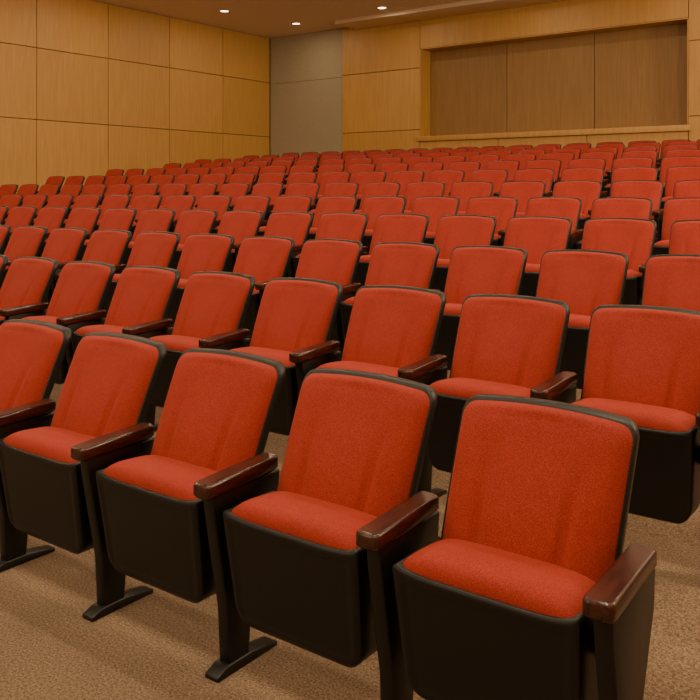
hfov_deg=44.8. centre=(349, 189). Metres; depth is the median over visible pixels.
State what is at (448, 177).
seat
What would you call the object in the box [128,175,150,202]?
seat
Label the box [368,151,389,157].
seat
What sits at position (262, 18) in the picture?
ceiling
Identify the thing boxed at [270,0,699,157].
wall
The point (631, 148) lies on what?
seat
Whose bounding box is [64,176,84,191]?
seat
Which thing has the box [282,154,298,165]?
seat
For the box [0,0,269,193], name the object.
wall
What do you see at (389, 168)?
seat
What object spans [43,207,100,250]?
seat
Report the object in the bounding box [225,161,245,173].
seat
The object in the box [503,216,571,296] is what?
seat
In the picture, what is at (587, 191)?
seat
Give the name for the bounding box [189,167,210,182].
seat
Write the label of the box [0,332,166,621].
seat
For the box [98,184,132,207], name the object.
seat
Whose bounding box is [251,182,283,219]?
seat
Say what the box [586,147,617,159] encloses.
seat
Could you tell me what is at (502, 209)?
seat
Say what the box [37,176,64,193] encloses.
seat
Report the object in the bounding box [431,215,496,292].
seat
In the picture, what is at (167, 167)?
seat
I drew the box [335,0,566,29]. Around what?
trim
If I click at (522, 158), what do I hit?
seat
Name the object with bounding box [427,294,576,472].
seat
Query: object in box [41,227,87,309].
seat
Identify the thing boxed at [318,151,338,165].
seat
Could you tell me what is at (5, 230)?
seat
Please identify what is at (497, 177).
seat
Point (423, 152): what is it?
seat
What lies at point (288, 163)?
seat
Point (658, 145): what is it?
seat
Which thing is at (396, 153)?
seat
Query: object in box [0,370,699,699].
floor
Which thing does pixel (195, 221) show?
seat
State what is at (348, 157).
seat
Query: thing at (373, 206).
seat
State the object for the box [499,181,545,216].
seat
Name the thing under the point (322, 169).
seat
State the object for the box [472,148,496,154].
seat
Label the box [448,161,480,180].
seat
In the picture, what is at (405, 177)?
seat
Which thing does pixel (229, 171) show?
seat
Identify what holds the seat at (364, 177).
on the floor
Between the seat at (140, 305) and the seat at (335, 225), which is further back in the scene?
the seat at (335, 225)
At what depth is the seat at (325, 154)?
17.85 m
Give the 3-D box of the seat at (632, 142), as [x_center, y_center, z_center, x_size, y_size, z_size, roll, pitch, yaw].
[5.163,-0.449,15.096,0.624,0.877,0.475,0,0,36]
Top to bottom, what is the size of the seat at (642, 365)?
0.877 m
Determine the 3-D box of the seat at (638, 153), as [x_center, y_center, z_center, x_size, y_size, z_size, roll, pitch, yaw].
[3.909,-0.108,11.545,0.624,0.877,0.475,0,0,36]
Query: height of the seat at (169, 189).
0.877 m
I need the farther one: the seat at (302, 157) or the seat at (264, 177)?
the seat at (302, 157)
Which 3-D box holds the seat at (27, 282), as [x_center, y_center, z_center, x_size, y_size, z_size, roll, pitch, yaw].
[-2.229,0.895,5.613,0.624,0.877,0.475,0,0,36]
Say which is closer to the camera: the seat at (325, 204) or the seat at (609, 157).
the seat at (325, 204)
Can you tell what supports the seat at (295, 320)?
on the floor
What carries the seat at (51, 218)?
on the floor
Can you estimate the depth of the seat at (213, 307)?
4.55 m
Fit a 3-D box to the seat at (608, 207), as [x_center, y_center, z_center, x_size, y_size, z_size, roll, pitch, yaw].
[2.167,0.496,6.863,0.624,0.877,0.475,0,0,36]
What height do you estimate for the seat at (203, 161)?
0.877 m
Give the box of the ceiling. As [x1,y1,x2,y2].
[92,0,466,37]
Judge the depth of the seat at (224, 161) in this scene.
18.09 m
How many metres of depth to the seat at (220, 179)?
13.12 m
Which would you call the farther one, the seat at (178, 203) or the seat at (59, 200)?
the seat at (59, 200)
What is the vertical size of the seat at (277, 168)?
0.877 m
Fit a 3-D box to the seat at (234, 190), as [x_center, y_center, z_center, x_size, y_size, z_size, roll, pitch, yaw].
[-1.612,0.342,11.152,0.624,0.877,0.475,0,0,36]
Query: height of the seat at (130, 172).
0.877 m
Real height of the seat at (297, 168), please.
0.877 m
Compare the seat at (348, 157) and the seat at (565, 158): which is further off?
the seat at (348, 157)
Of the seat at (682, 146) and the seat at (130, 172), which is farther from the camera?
the seat at (130, 172)
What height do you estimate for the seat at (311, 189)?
0.877 m
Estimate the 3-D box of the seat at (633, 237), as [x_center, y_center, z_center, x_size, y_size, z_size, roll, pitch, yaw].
[1.768,0.628,5.666,0.624,0.877,0.475,0,0,36]
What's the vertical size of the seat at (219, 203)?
0.877 m
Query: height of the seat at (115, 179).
0.877 m
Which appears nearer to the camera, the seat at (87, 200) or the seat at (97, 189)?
the seat at (87, 200)
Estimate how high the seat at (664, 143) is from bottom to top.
0.877 m
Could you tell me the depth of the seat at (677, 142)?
13.66 m
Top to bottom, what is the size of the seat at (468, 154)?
0.877 m
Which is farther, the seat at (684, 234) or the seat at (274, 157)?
the seat at (274, 157)
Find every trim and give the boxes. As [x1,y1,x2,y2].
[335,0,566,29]
[417,125,690,141]
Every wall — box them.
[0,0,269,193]
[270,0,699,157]
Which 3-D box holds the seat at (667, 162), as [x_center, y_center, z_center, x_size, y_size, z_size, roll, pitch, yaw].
[3.912,0.032,10.050,0.624,0.877,0.475,0,0,36]
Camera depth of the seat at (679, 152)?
11.33 m
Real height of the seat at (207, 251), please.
0.877 m
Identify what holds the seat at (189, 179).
on the floor
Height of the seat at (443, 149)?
0.877 m
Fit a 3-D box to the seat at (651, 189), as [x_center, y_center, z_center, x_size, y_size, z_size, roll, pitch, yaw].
[2.671,0.342,7.983,0.624,0.877,0.475,0,0,36]
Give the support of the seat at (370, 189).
on the floor
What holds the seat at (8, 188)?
on the floor
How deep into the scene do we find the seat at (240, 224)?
7.81 m
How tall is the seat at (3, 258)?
0.877 m
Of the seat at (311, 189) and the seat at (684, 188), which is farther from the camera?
the seat at (311, 189)
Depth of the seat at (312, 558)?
2.40 m
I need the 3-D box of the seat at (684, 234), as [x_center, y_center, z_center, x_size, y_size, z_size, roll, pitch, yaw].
[2.244,0.628,5.313,0.624,0.877,0.475,0,0,36]
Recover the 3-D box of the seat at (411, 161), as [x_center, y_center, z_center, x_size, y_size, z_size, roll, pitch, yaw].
[1.054,-0.108,13.658,0.624,0.877,0.475,0,0,36]
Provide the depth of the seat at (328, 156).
16.40 m
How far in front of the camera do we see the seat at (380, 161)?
14.16 m
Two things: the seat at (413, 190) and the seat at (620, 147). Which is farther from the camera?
the seat at (620, 147)
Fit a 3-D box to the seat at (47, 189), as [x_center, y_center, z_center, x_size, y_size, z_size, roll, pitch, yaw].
[-4.943,0.342,13.617,0.624,0.877,0.475,0,0,36]
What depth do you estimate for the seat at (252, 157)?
19.25 m
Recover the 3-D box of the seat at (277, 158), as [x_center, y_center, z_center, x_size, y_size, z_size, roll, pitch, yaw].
[-1.387,-0.234,16.957,0.624,0.877,0.475,0,0,36]
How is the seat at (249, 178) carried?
on the floor
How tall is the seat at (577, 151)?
0.877 m
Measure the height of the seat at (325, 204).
0.877 m
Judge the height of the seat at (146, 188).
0.877 m
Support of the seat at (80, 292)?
on the floor
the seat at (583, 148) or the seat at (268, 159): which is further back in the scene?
the seat at (268, 159)
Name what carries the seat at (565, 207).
on the floor
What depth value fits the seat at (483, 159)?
13.05 m
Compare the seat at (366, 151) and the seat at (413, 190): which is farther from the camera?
the seat at (366, 151)
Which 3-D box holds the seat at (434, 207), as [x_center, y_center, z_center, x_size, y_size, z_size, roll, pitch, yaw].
[0.739,0.496,7.920,0.624,0.877,0.475,0,0,36]
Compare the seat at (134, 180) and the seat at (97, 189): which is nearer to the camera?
the seat at (97, 189)
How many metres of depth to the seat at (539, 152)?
13.88 m
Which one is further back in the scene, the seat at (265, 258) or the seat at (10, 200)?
the seat at (10, 200)
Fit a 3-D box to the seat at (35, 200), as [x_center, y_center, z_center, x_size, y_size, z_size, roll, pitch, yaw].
[-4.496,0.496,11.793,0.624,0.877,0.475,0,0,36]
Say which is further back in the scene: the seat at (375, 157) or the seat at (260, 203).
the seat at (375, 157)
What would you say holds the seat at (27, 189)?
on the floor
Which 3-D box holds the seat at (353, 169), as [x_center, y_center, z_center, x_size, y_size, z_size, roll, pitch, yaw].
[0.105,0.032,12.867,0.624,0.877,0.475,0,0,36]
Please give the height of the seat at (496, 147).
0.877 m
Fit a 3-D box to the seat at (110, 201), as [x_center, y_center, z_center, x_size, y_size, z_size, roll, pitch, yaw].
[-3.068,0.496,10.737,0.624,0.877,0.475,0,0,36]
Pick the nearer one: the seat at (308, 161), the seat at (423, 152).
the seat at (308, 161)
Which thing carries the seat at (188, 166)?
on the floor
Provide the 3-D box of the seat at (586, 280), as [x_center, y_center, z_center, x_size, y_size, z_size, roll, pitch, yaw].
[1.223,0.773,4.576,0.624,0.877,0.475,0,0,36]
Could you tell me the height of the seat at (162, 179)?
0.877 m
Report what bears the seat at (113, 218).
on the floor
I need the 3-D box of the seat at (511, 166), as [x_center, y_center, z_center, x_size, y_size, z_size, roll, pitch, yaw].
[2.009,0.032,11.458,0.624,0.877,0.475,0,0,36]
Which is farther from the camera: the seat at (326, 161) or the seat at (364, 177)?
the seat at (326, 161)
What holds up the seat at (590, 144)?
on the floor
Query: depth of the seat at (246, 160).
17.73 m
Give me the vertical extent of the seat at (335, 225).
0.877 m
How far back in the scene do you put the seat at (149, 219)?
8.54 m
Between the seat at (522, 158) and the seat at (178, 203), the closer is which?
the seat at (178, 203)
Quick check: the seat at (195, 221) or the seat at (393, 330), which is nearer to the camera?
the seat at (393, 330)
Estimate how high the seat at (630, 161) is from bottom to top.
0.877 m
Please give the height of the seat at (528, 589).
0.877 m
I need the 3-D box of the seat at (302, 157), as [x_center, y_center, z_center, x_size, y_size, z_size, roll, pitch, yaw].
[-0.911,-0.234,16.605,0.624,0.877,0.475,0,0,36]
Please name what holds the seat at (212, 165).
on the floor
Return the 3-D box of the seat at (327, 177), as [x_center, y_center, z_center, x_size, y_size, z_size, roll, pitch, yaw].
[-0.277,0.181,11.657,0.624,0.877,0.475,0,0,36]
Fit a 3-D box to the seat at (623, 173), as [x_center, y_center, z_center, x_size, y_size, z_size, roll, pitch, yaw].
[3.054,0.181,9.192,0.624,0.877,0.475,0,0,36]
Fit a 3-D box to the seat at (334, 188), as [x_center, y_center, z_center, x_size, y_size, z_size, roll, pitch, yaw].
[-0.184,0.342,10.095,0.624,0.877,0.475,0,0,36]
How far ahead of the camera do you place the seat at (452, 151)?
16.13 m
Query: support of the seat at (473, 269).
on the floor
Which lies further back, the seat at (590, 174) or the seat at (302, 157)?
the seat at (302, 157)
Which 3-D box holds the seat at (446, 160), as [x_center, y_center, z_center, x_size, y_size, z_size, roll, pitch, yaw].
[1.530,-0.108,13.306,0.624,0.877,0.475,0,0,36]
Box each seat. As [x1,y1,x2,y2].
[0,184,17,199]
[0,194,23,218]
[0,206,8,224]
[0,224,10,254]
[0,226,47,289]
[0,254,7,279]
[0,257,58,324]
[0,319,71,571]
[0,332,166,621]
[2,206,37,254]
[3,194,47,224]
[17,184,38,205]
[22,261,115,383]
[31,194,73,225]
[34,207,67,256]
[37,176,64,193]
[38,184,60,205]
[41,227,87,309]
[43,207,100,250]
[44,184,82,206]
[55,229,131,317]
[62,194,101,227]
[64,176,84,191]
[68,184,106,214]
[71,266,180,431]
[78,208,136,260]
[80,175,105,194]
[94,195,130,230]
[96,348,284,682]
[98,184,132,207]
[102,175,127,201]
[103,231,180,315]
[104,169,123,183]
[122,209,175,265]
[125,169,144,183]
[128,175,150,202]
[128,183,158,207]
[131,195,161,239]
[145,168,165,182]
[148,271,255,407]
[151,174,174,194]
[159,183,187,208]
[162,195,195,232]
[163,163,180,173]
[167,168,187,182]
[167,233,234,326]
[171,209,217,269]
[176,174,200,194]
[183,163,201,173]
[188,183,217,209]
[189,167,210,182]
[194,159,211,166]
[197,195,231,233]
[202,173,226,194]
[204,162,222,173]
[212,167,234,182]
[213,195,270,233]
[214,159,230,166]
[217,210,262,271]
[219,183,249,210]
[223,368,438,699]
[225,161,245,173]
[229,173,255,194]
[231,278,342,435]
[233,158,251,165]
[233,236,294,338]
[237,166,259,184]
[243,155,258,160]
[248,161,268,181]
[251,165,286,190]
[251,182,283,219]
[254,157,272,165]
[257,173,285,194]
[257,195,311,235]
[262,155,278,161]
[264,211,312,277]
[269,182,319,215]
[271,160,292,178]
[275,157,294,165]
[281,165,314,194]
[281,172,316,195]
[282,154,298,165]
[284,159,318,184]
[293,212,367,274]
[295,239,362,360]
[298,156,317,171]
[302,153,320,167]
[307,196,357,239]
[309,182,358,226]
[309,285,447,496]
[315,155,341,172]
[315,164,344,182]
[315,172,350,203]
[317,153,342,171]
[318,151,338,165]
[321,159,344,164]
[339,242,439,342]
[342,151,359,158]
[344,154,367,171]
[345,152,365,157]
[346,158,372,171]
[348,163,375,181]
[354,171,386,209]
[354,182,400,212]
[354,213,428,286]
[361,196,406,253]
[363,150,380,155]
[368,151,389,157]
[371,154,393,163]
[375,157,402,170]
[379,163,408,181]
[385,149,403,153]
[390,170,424,196]
[392,394,656,699]
[393,150,414,156]
[398,153,421,162]
[404,181,444,213]
[406,156,432,169]
[409,148,427,152]
[411,196,459,243]
[413,162,443,180]
[419,149,440,155]
[425,152,449,161]
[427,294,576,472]
[429,170,464,196]
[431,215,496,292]
[433,147,451,151]
[434,245,527,369]
[437,155,465,169]
[445,149,467,155]
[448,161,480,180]
[450,181,493,214]
[455,151,480,160]
[457,147,477,150]
[465,196,517,245]
[470,155,499,169]
[470,169,507,195]
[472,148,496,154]
[482,146,504,149]
[485,150,512,159]
[485,160,519,181]
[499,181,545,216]
[501,147,526,153]
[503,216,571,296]
[505,154,535,168]
[509,145,531,148]
[514,168,554,196]
[517,149,545,159]
[525,159,561,190]
[525,197,582,248]
[531,146,557,152]
[536,249,628,388]
[537,144,560,148]
[542,153,574,179]
[551,148,580,158]
[552,180,601,229]
[561,168,607,197]
[563,145,589,155]
[567,143,591,147]
[567,158,608,190]
[571,305,699,523]
[576,197,657,248]
[580,151,614,183]
[581,217,656,304]
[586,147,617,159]
[596,142,622,144]
[596,143,624,157]
[603,157,652,196]
[609,167,657,196]
[610,180,663,241]
[621,150,659,175]
[624,146,659,168]
[628,141,655,146]
[630,142,661,162]
[641,254,699,310]
[652,197,699,254]
[657,149,699,180]
[658,144,698,168]
[659,156,699,197]
[660,139,690,157]
[660,141,698,165]
[660,166,699,208]
[668,219,699,254]
[673,179,699,197]
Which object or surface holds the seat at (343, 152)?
on the floor
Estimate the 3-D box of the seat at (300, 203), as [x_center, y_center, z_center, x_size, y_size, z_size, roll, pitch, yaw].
[-0.689,0.496,8.976,0.624,0.877,0.475,0,0,36]
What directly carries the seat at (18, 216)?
on the floor
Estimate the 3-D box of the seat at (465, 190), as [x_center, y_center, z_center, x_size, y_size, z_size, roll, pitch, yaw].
[1.244,0.342,9.039,0.624,0.877,0.475,0,0,36]
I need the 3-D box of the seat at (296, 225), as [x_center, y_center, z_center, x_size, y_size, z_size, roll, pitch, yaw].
[-0.612,0.628,7.426,0.624,0.877,0.475,0,0,36]
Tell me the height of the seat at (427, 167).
0.877 m
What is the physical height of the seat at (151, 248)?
0.877 m
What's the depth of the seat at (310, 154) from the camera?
18.18 m
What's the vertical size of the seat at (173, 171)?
0.877 m
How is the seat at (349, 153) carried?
on the floor
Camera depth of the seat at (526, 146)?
16.60 m
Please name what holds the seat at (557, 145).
on the floor
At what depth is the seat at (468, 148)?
17.31 m
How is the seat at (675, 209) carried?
on the floor
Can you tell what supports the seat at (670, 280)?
on the floor
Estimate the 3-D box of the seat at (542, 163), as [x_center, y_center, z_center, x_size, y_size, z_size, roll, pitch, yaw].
[2.485,0.032,11.106,0.624,0.877,0.475,0,0,36]
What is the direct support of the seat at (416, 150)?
on the floor
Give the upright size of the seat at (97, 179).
0.877 m
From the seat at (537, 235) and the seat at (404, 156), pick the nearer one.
the seat at (537, 235)
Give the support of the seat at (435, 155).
on the floor
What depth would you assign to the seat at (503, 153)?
14.23 m
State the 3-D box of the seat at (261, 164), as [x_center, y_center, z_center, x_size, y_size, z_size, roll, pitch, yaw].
[-1.802,-0.108,15.771,0.624,0.877,0.475,0,0,36]
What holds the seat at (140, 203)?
on the floor
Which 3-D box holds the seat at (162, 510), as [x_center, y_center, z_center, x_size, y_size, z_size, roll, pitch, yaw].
[-0.508,1.012,2.822,0.624,0.877,0.475,0,0,36]
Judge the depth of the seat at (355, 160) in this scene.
14.50 m
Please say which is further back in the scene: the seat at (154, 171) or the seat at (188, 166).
the seat at (188, 166)
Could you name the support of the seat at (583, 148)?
on the floor
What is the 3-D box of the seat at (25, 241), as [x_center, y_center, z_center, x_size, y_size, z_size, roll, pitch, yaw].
[-3.060,0.773,7.745,0.624,0.877,0.475,0,0,36]
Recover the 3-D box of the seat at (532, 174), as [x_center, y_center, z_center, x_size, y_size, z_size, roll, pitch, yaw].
[2.102,0.181,9.897,0.624,0.877,0.475,0,0,36]
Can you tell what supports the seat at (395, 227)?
on the floor
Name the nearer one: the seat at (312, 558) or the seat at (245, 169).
the seat at (312, 558)
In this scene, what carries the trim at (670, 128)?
attached to the wall at (569, 64)
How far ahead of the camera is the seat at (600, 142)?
15.59 m
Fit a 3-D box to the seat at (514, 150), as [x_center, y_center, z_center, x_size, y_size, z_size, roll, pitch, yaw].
[2.893,-0.348,15.283,0.624,0.877,0.475,0,0,36]
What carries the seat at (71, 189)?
on the floor
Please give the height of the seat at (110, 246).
0.877 m
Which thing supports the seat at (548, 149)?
on the floor
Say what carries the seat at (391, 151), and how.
on the floor
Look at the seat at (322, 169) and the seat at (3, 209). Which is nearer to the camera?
the seat at (3, 209)
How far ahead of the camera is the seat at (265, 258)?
6.01 m
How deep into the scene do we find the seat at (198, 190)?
11.57 m
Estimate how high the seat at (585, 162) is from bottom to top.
0.877 m
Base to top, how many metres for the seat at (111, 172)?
0.877 m
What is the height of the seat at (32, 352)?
0.877 m
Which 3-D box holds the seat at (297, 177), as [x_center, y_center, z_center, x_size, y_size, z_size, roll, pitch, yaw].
[-0.753,0.181,12.009,0.624,0.877,0.475,0,0,36]
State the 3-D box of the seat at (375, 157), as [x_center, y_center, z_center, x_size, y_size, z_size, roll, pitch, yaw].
[0.517,-0.234,15.548,0.624,0.877,0.475,0,0,36]
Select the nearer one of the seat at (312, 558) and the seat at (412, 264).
the seat at (312, 558)
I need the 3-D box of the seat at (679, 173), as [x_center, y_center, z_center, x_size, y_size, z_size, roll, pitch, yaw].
[3.530,0.181,8.840,0.624,0.877,0.475,0,0,36]
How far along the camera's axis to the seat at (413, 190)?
9.50 m
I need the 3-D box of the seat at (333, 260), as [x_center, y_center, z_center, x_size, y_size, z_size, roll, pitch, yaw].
[-0.205,0.773,5.632,0.624,0.877,0.475,0,0,36]

